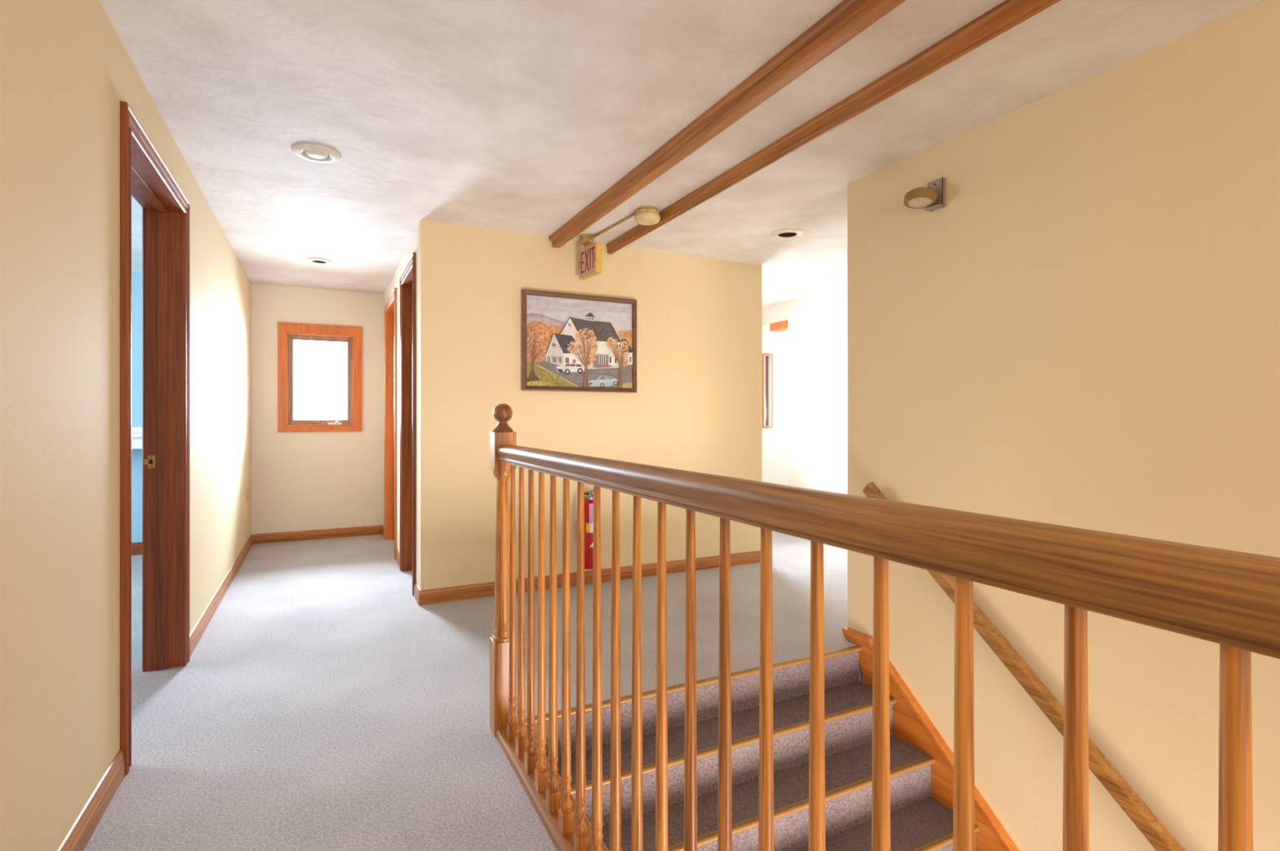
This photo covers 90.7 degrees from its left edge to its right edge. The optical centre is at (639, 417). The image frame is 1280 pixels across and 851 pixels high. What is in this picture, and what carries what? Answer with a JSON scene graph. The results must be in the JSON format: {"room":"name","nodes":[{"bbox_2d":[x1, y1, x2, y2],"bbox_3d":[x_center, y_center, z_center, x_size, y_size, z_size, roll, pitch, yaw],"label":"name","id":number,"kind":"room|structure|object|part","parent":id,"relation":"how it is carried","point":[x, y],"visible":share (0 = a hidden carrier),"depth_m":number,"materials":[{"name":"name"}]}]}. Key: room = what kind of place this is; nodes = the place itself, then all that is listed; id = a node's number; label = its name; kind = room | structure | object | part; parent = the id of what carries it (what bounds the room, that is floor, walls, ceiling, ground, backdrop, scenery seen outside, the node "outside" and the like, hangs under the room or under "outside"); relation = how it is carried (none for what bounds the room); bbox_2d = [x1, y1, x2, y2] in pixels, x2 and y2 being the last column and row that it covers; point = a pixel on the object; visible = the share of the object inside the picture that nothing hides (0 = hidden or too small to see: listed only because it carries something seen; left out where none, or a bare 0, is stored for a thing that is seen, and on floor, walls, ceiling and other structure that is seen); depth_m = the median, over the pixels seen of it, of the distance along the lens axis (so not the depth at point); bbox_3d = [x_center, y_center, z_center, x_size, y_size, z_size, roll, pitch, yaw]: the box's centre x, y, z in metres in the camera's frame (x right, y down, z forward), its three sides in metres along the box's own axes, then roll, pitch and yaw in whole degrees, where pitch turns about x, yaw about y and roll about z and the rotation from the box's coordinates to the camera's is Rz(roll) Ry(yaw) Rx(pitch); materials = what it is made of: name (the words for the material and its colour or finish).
{"room":"upstairs hallway landing","nodes":[
{"label":"upstairs hallway landing","id":0,"kind":"room"},
{"bbox_2d":[0,0,251,850],"bbox_3d":[-1.644,-0.030,1.901,0.115,2.280,8.072,0,0,-27],"label":"wall","id":1,"kind":"structure","parent":0,"point":[66,72],"depth_m":1.56,"materials":[{"name":"beige paint"}]},
{"bbox_2d":[57,749,124,850],"bbox_3d":[-0.690,1.067,0.138,0.013,0.085,4.065,0,0,-27],"label":"baseboard","id":2,"kind":"structure","parent":1,"relation":"attached to","point":[81,833],"depth_m":1.71,"materials":[{"name":"brown wood"}]},
{"bbox_2d":[120,101,189,775],"bbox_3d":[-1.895,0.066,2.387,0.166,2.088,1.033,0,0,-27],"label":"door frame","id":3,"kind":"structure","parent":1,"relation":"in","point":[144,175],"depth_m":2.77,"materials":[{"name":"brown wood"}]},
{"bbox_3d":[-1.961,0.066,2.354,0.019,2.088,1.033,0,0,-27],"label":"casing","id":4,"kind":"part","parent":3,"relation":"part of","materials":[{"name":"brown wood"}]},
{"bbox_3d":[-2.140,0.195,2.763,0.038,0.056,0.006,0,0,-27],"label":"strike plate","id":5,"kind":"part","parent":3,"relation":"part of","materials":[{"name":"gold metal"}]},
{"bbox_2d":[189,534,253,658],"bbox_3d":[-2.730,1.067,4.210,0.013,0.085,2.970,0,0,-27],"label":"baseboard","id":6,"kind":"structure","parent":1,"relation":"attached to","point":[197,632],"depth_m":3.65,"materials":[{"name":"brown wood"}]},
{"bbox_2d":[246,488,248,502],"bbox_3d":[-3.235,0.642,5.213,0.008,0.116,0.072,0,0,-27],"label":"wall outlet","id":7,"kind":"object","parent":1,"relation":"attached to","point":[246,488],"visible":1,"depth_m":5.19,"materials":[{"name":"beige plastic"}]},
{"bbox_2d":[131,271,142,542],"bbox_3d":[-3.623,-0.030,2.659,2.744,2.280,5.000,0,0,-27],"label":"wall","id":8,"kind":"structure","parent":0,"point":[136,277],"depth_m":5.10,"materials":[{"name":"paint"}]},
{"bbox_2d":[131,426,142,448],"bbox_3d":[-4.537,0.163,4.695,2.494,0.165,0.299,0,0,-27],"label":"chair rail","id":9,"kind":"structure","parent":8,"relation":"attached to","point":[136,432],"depth_m":4.90,"materials":[{"name":"white paint"}]},
{"bbox_2d":[131,432,142,437],"bbox_3d":[-4.533,0.140,4.688,2.494,0.030,0.284,0,0,-27],"label":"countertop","id":10,"kind":"structure","parent":9,"relation":"on","point":[133,434],"depth_m":4.87,"materials":[{"name":"white paint"}]},
{"bbox_2d":[131,542,142,555],"bbox_3d":[-4.638,1.060,4.804,2.612,0.100,0.015,0,0,-27],"label":"baseboard","id":11,"kind":"structure","parent":8,"relation":"attached to","point":[136,548],"depth_m":5.09,"materials":[{"name":"brown wood"}]},
{"bbox_2d":[131,426,142,432],"bbox_3d":[-4.601,0.125,4.822,2.494,0.090,0.013,0,0,-27],"label":"backsplash","id":12,"kind":"structure","parent":8,"relation":"attached to","point":[134,429],"depth_m":5.09,"materials":[{"name":"white paint"}]},
{"bbox_2d":[251,284,383,537],"bbox_3d":[-2.823,-0.030,5.903,1.593,2.280,0.140,0,0,-27],"label":"wall","id":13,"kind":"structure","parent":0,"point":[301,481],"depth_m":5.75,"materials":[{"name":"paint"}]},
{"bbox_2d":[253,524,382,544],"bbox_3d":[-2.916,1.067,5.771,1.052,0.085,0.013,0,0,-27],"label":"baseboard","id":14,"kind":"structure","parent":13,"relation":"attached to","point":[277,537],"depth_m":5.75,"materials":[{"name":"brown wood"}]},
{"bbox_2d":[278,322,361,432],"bbox_3d":[-2.941,-0.356,5.833,0.682,0.976,0.160,0,0,-27],"label":"window","id":15,"kind":"structure","parent":13,"relation":"in","point":[288,332],"depth_m":5.77,"materials":[{"name":"brown wood"}]},
{"bbox_3d":[-2.941,-0.338,5.830,0.535,0.816,0.055,0,0,-27],"label":"sash","id":16,"kind":"part","parent":15,"relation":"part of","materials":[{"name":"brown wood"}]},
{"bbox_2d":[383,226,417,585],"bbox_3d":[-1.842,-0.030,4.958,0.115,2.280,2.428,0,0,-27],"label":"wall","id":17,"kind":"structure","parent":0,"point":[412,246],"depth_m":4.78,"materials":[{"name":"paint"}]},
{"bbox_2d":[382,525,384,537],"bbox_3d":[-2.379,1.067,5.888,0.013,0.085,0.259,0,0,-27],"label":"baseboard","id":18,"kind":"structure","parent":17,"relation":"attached to","point":[383,529],"depth_m":5.92,"materials":[{"name":"brown wood"}]},
{"bbox_2d":[384,287,396,559],"bbox_3d":[-2.051,0.049,5.390,0.166,2.123,0.921,0,0,-27],"label":"door frame","id":19,"kind":"structure","parent":17,"relation":"in","point":[390,307],"depth_m":5.72,"materials":[{"name":"brown wood"}]},
{"bbox_2d":[395,548,399,568],"bbox_3d":[-1.824,1.067,4.779,0.013,0.085,0.370,0,0,-27],"label":"baseboard","id":20,"kind":"structure","parent":17,"relation":"attached to","point":[397,553],"depth_m":4.81,"materials":[{"name":"brown wood"}]},
{"bbox_2d":[400,252,416,596],"bbox_3d":[-1.505,0.043,4.301,0.166,2.133,0.766,0,0,-27],"label":"door frame","id":21,"kind":"structure","parent":17,"relation":"in","point":[408,276],"depth_m":4.56,"materials":[{"name":"brown wood"}]},
{"bbox_2d":[413,582,420,604],"bbox_3d":[-1.350,1.067,3.833,0.013,0.085,0.206,0,0,-27],"label":"baseboard","id":22,"kind":"structure","parent":17,"relation":"attached to","point":[416,588],"depth_m":3.83,"materials":[{"name":"brown wood"}]},
{"bbox_2d":[83,531,862,850],"bbox_3d":[0.009,1.235,2.773,9.100,0.250,8.150,0,0,-27],"label":"floor","id":23,"kind":"structure","parent":0,"point":[319,707],"depth_m":2.56,"materials":[{"name":"grey carpet"}]},
{"bbox_2d":[489,404,1279,850],"bbox_3d":[0.231,0.531,0.848,0.108,1.158,3.210,0,0,-27],"label":"balustrade","id":24,"kind":"object","parent":23,"relation":"on","point":[1229,599],"visible":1,"depth_m":0.81,"materials":[{"name":"brown wood"}]},
{"bbox_3d":[-0.486,0.581,2.242,0.076,1.058,0.076,0,0,-27],"label":"newel post","id":25,"kind":"part","parent":24,"relation":"part of","materials":[{"name":"brown wood"}]},
{"bbox_3d":[0.249,1.096,0.815,0.104,0.028,3.134,0,0,-27],"label":"rail","id":26,"kind":"part","parent":24,"relation":"part of","materials":[{"name":"brown wood"}]},
{"bbox_3d":[0.233,0.125,0.807,0.064,0.060,3.135,0,0,-27],"label":"handrail","id":27,"kind":"part","parent":24,"relation":"part of","materials":[{"name":"brown wood"}]},
{"bbox_2d":[417,219,761,590],"bbox_3d":[-0.206,-0.030,4.356,2.501,2.280,0.115,0,0,-27],"label":"wall","id":28,"kind":"structure","parent":0,"point":[695,406],"depth_m":4.15,"materials":[{"name":"beige paint"}]},
{"bbox_2d":[521,288,636,392],"bbox_3d":[-0.386,-0.488,4.179,0.803,0.638,0.032,0,0,-27],"label":"painting","id":29,"kind":"object","parent":28,"relation":"attached to","point":[571,342],"visible":1,"depth_m":4.16,"materials":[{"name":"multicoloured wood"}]},
{"bbox_2d":[583,488,593,569],"bbox_3d":[-0.327,0.722,4.146,0.136,0.526,0.149,0,0,14],"label":"fire extinguisher","id":30,"kind":"object","parent":28,"relation":"attached to","point":[588,502],"visible":0.64,"depth_m":4.09,"materials":[{"name":"red metal"}]},
{"bbox_2d":[418,551,759,605],"bbox_3d":[-0.177,1.067,4.299,2.525,0.085,0.013,0,0,-27],"label":"baseboard","id":31,"kind":"structure","parent":28,"relation":"attached to","point":[434,596],"depth_m":4.20,"materials":[{"name":"brown wood"}]},
{"bbox_2d":[99,0,1262,307],"bbox_3d":[-0.007,-1.270,2.805,9.100,0.200,8.222,0,0,-27],"label":"ceiling","id":32,"kind":"structure","parent":0,"point":[517,116],"depth_m":2.36,"materials":[{"name":"white paint"}]},
{"bbox_2d":[291,143,341,163],"bbox_3d":[-1.431,-1.211,2.797,0.196,0.118,0.196,0,0,-27],"label":"recessed light","id":33,"kind":"object","parent":32,"relation":"in","point":[310,152],"visible":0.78,"depth_m":2.78,"materials":[{"name":"white metal"}]},
{"bbox_3d":[-1.431,-1.186,2.797,0.108,0.068,0.108,0,0,-27],"label":"bulb","id":34,"kind":"part","parent":33,"relation":"part of","materials":[{"name":"white glass"}]},
{"bbox_2d":[306,257,331,264],"bbox_3d":[-2.391,-1.213,4.719,0.164,0.114,0.164,0,0,-27],"label":"recessed light","id":35,"kind":"object","parent":32,"relation":"in","point":[316,260],"visible":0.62,"depth_m":4.70,"materials":[{"name":"white metal"}]},
{"bbox_2d":[578,234,601,279],"bbox_3d":[-0.319,-1.035,4.032,0.104,0.270,0.242,0,0,-27],"label":"exit sign","id":36,"kind":"object","parent":32,"relation":"hanging from","point":[590,256],"visible":1,"depth_m":4.01,"materials":[{"name":"beige plastic"}]},
{"bbox_3d":[-0.336,-0.994,4.021,0.003,0.176,0.228,0,0,-32],"label":"plate","id":37,"kind":"part","parent":36,"relation":"part of","materials":[{"name":"white plastic"}]},
{"bbox_2d":[593,211,636,238],"bbox_3d":[-0.152,-1.162,3.828,0.015,0.017,0.571,0,0,-30],"label":"conduit","id":38,"kind":"object","parent":32,"relation":"attached to","point":[633,214],"visible":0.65,"depth_m":3.81,"materials":[{"name":"beige plastic"}]},
{"bbox_2d":[634,205,660,225],"bbox_3d":[0.041,-1.132,3.561,0.146,0.076,0.146,0,0,-27],"label":"smoke detector","id":39,"kind":"object","parent":32,"relation":"attached to","point":[646,215],"visible":1,"depth_m":3.51,"materials":[{"name":"beige plastic"}]},
{"bbox_2d":[548,0,906,248],"bbox_3d":[0.680,-1.137,1.642,0.076,0.067,5.527,0,0,-27],"label":"ceiling beam","id":40,"kind":"structure","parent":32,"relation":"attached to","point":[849,18],"depth_m":2.22,"materials":[{"name":"brown wood"}]},
{"bbox_2d":[771,228,803,239],"bbox_3d":[0.937,-1.213,4.023,0.200,0.114,0.200,0,0,-27],"label":"recessed light","id":41,"kind":"object","parent":32,"relation":"in","point":[789,233],"visible":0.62,"depth_m":4.02,"materials":[{"name":"white metal"}]},
{"bbox_2d":[606,0,1061,254],"bbox_3d":[1.026,-1.137,1.815,0.036,0.067,5.527,0,0,-27],"label":"ceiling beam","id":42,"kind":"structure","parent":32,"relation":"attached to","point":[1009,14],"depth_m":2.24,"materials":[{"name":"brown wood"}]},
{"bbox_2d":[761,326,787,485],"bbox_3d":[1.350,-0.030,7.019,2.897,2.280,0.140,0,0,-27],"label":"wall","id":43,"kind":"structure","parent":0,"point":[774,439],"depth_m":7.03,"materials":[{"name":"paint"}]},
{"bbox_2d":[762,354,773,427],"bbox_3d":[1.370,-0.290,7.017,0.129,0.808,0.160,0,0,-27],"label":"window","id":44,"kind":"structure","parent":43,"relation":"in","point":[767,359],"depth_m":6.98,"materials":[{"name":"brown wood"}]},
{"bbox_3d":[1.375,-0.290,7.017,0.081,0.776,0.055,0,0,-27],"label":"sash","id":45,"kind":"part","parent":44,"relation":"part of","materials":[{"name":"brown wood"}]},
{"bbox_2d":[761,286,847,493],"bbox_3d":[2.022,-0.030,5.473,0.120,2.280,3.225,0,0,-27],"label":"wall","id":46,"kind":"structure","parent":0,"point":[817,324],"depth_m":6.03,"materials":[{"name":"paint"}]},
{"bbox_2d":[769,320,787,332],"bbox_3d":[1.479,-0.940,6.542,0.135,0.080,0.268,0,0,-27],"label":"trim","id":47,"kind":"structure","parent":46,"relation":"attached to","point":[780,326],"depth_m":6.52,"materials":[{"name":"brown wood"}]},
{"bbox_2d":[847,0,1279,850],"bbox_3d":[3.920,1.270,1.279,3.444,4.880,5.975,0,0,-27],"label":"wall","id":48,"kind":"structure","parent":0,"point":[1085,334],"depth_m":2.17,"materials":[{"name":"beige paint"}]},
{"bbox_2d":[903,177,946,211],"bbox_3d":[1.200,-0.951,2.684,0.162,0.122,0.126,0,0,-27],"label":"emergency light","id":49,"kind":"object","parent":48,"relation":"attached to","point":[933,197],"visible":1,"depth_m":2.67,"materials":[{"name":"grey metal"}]},
{"bbox_2d":[862,482,1185,850],"bbox_3d":[1.846,1.721,1.468,0.094,2.835,3.406,0,0,-27],"label":"wall handrail","id":50,"kind":"object","parent":48,"relation":"attached to","point":[1131,804],"visible":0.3,"depth_m":2.19,"materials":[{"name":"brown wood"}]},
{"bbox_3d":[1.681,3.785,0.089,1.906,0.150,5.853,0,0,-27],"label":"floor","id":51,"kind":"structure","parent":0,"visible":0},
{"bbox_2d":[524,626,1019,850],"bbox_3d":[0.951,2.429,1.467,1.696,2.751,2.977,0,0,-27],"label":"staircase","id":52,"kind":"structure","parent":51,"relation":"on","point":[922,762],"depth_m":2.55,"materials":[{"name":"carpet"}]}
]}

